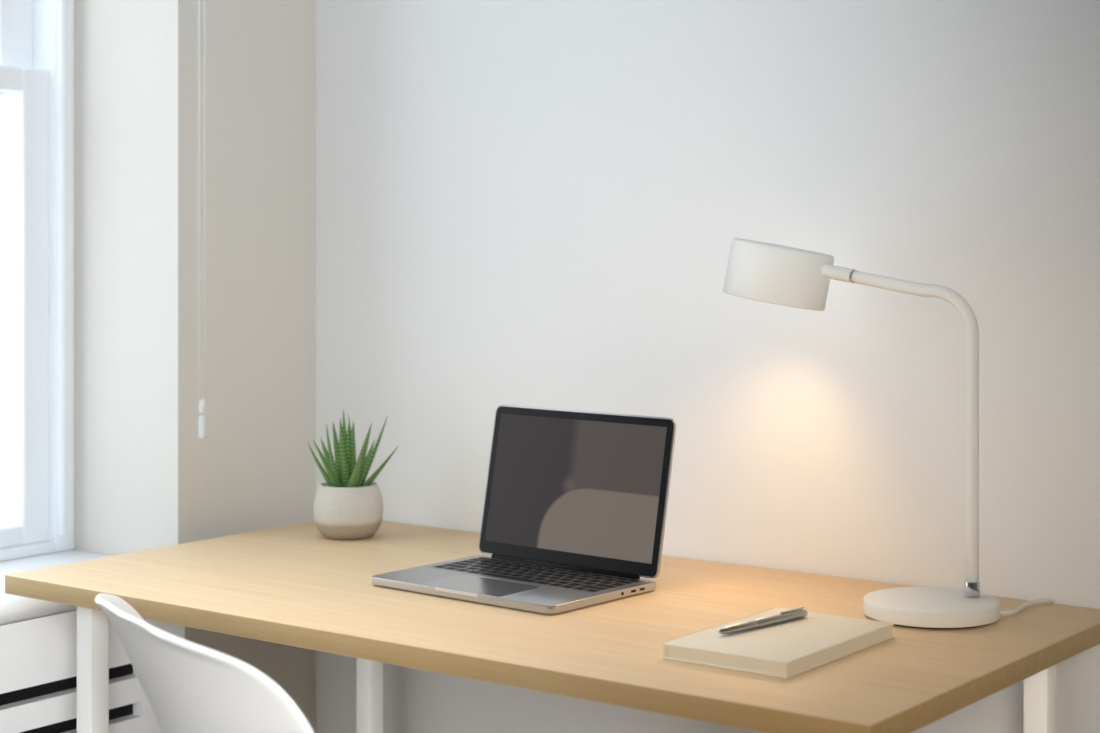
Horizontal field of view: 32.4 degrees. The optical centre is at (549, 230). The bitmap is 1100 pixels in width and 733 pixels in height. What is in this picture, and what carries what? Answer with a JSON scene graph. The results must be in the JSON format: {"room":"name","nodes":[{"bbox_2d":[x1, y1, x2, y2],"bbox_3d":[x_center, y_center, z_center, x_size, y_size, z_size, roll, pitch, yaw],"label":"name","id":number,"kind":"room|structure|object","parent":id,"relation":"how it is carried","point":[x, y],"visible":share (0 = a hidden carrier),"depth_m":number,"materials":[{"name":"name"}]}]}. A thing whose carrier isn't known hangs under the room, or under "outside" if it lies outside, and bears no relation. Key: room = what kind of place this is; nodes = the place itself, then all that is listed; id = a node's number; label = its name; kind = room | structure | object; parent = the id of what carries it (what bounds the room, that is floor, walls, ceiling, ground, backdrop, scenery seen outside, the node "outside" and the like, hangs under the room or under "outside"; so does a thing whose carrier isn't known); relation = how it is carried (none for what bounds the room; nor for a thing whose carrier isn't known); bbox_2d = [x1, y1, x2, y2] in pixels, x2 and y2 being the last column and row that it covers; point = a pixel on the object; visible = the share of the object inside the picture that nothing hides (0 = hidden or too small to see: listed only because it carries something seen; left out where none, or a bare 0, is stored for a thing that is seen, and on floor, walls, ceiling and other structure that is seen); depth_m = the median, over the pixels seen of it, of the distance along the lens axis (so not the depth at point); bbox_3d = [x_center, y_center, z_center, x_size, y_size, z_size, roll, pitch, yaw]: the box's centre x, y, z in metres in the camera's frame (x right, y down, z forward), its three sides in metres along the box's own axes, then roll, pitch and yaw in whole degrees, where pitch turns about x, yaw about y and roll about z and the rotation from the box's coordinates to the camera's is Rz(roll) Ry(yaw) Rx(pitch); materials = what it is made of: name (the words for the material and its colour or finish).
{"room":"office","nodes":[
{"label":"office","id":0,"kind":"room"},
{"bbox_2d":[72,0,315,732],"bbox_3d":[-1.879,-0.107,1.302,0.300,2.600,4.600,0,0,37],"label":"wall","id":1,"kind":"structure","parent":0,"point":[152,470],"depth_m":2.91,"materials":[{"name":"white paint"}]},
{"bbox_2d":[0,0,73,561],"bbox_3d":[-1.063,-0.245,2.601,0.112,1.485,0.957,0,0,37],"label":"window","id":2,"kind":"structure","parent":1,"relation":"in","point":[37,62],"depth_m":2.92,"materials":[{"name":"white glass"}]},
{"bbox_2d":[0,550,109,624],"bbox_3d":[-0.934,0.512,2.503,0.307,0.030,0.957,0,0,37],"label":"window sill","id":3,"kind":"structure","parent":1,"relation":"attached to","point":[14,608],"depth_m":2.62,"materials":[{"name":"white paint"}]},
{"bbox_2d":[0,609,184,732],"bbox_3d":[-0.829,0.860,2.425,0.028,0.665,0.933,0,0,37],"label":"radiator cover","id":4,"kind":"object","parent":1,"relation":"attached to","point":[38,674],"visible":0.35,"depth_m":2.61,"materials":[{"name":"white"}]},
{"bbox_2d":[316,0,1099,732],"bbox_3d":[1.192,-0.107,2.058,4.300,2.600,0.300,0,0,37],"label":"wall","id":5,"kind":"structure","parent":0,"point":[556,204],"depth_m":2.58,"materials":[{"name":"white paint"}]},
{"bbox_3d":[-0.281,1.242,0.100,4.900,0.100,5.200,0,0,37],"label":"floor","id":6,"kind":"structure","parent":0,"visible":0},
{"bbox_2d":[94,593,313,732],"bbox_3d":[-0.182,0.778,1.990,0.556,0.812,0.472,0,0,-31],"label":"chair","id":7,"kind":"object","parent":6,"relation":"on","point":[189,686],"visible":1,"depth_m":1.77,"materials":[{"name":"white plastic"}]},
{"bbox_2d":[5,521,1099,732],"bbox_3d":[-0.018,0.823,2.371,1.265,0.740,0.646,0,0,37],"label":"desk","id":8,"kind":"object","parent":6,"relation":"on","point":[306,585],"visible":0.92,"depth_m":2.21,"materials":[{"name":"brown wood"}]},
{"bbox_2d":[307,410,397,539],"bbox_3d":[-0.304,0.359,2.807,0.144,0.186,0.130,0,0,37],"label":"plant pot","id":9,"kind":"object","parent":8,"relation":"on","point":[348,501],"visible":1,"depth_m":2.77,"materials":[{"name":"ceramic"}]},
{"bbox_2d":[372,405,675,613],"bbox_3d":[-0.035,0.345,2.413,0.304,0.213,0.250,0,0,40],"label":"laptop","id":10,"kind":"object","parent":8,"relation":"on","point":[575,509],"visible":1,"depth_m":2.46,"materials":[{"name":"silver metal"}]},
{"bbox_2d":[662,607,893,677],"bbox_3d":[0.251,0.438,2.052,0.150,0.028,0.240,0,0,37],"label":"notebook","id":11,"kind":"object","parent":8,"relation":"on","point":[781,642],"visible":1,"depth_m":2.01,"materials":[{"name":"beige paper"}]},
{"bbox_2d":[723,238,1054,628],"bbox_3d":[0.387,0.231,2.320,0.386,0.444,0.245,0,0,37],"label":"lamp","id":12,"kind":"object","parent":8,"relation":"on","point":[776,274],"visible":1,"depth_m":2.24,"materials":[{"name":"white metal"}]},
{"label":"outside","id":13,"kind":"structure","parent":0,"visible":0},
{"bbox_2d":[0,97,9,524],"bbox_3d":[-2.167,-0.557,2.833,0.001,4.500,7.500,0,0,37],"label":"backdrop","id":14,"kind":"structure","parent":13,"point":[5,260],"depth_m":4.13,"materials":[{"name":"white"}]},
{"bbox_3d":[-0.805,-1.078,2.431,0.060,0.129,1.077,0,0,37],"label":"window blind","id":15,"kind":"object","parent":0,"visible":0},
{"bbox_2d":[198,0,205,438],"bbox_3d":[-0.520,-0.399,2.830,0.011,1.418,0.013,0,0,37],"label":"blind cord","id":16,"kind":"object","parent":15,"relation":"hanging from","point":[201,426],"visible":0.92,"depth_m":2.83,"materials":[{"name":"white plastic"}]}
]}

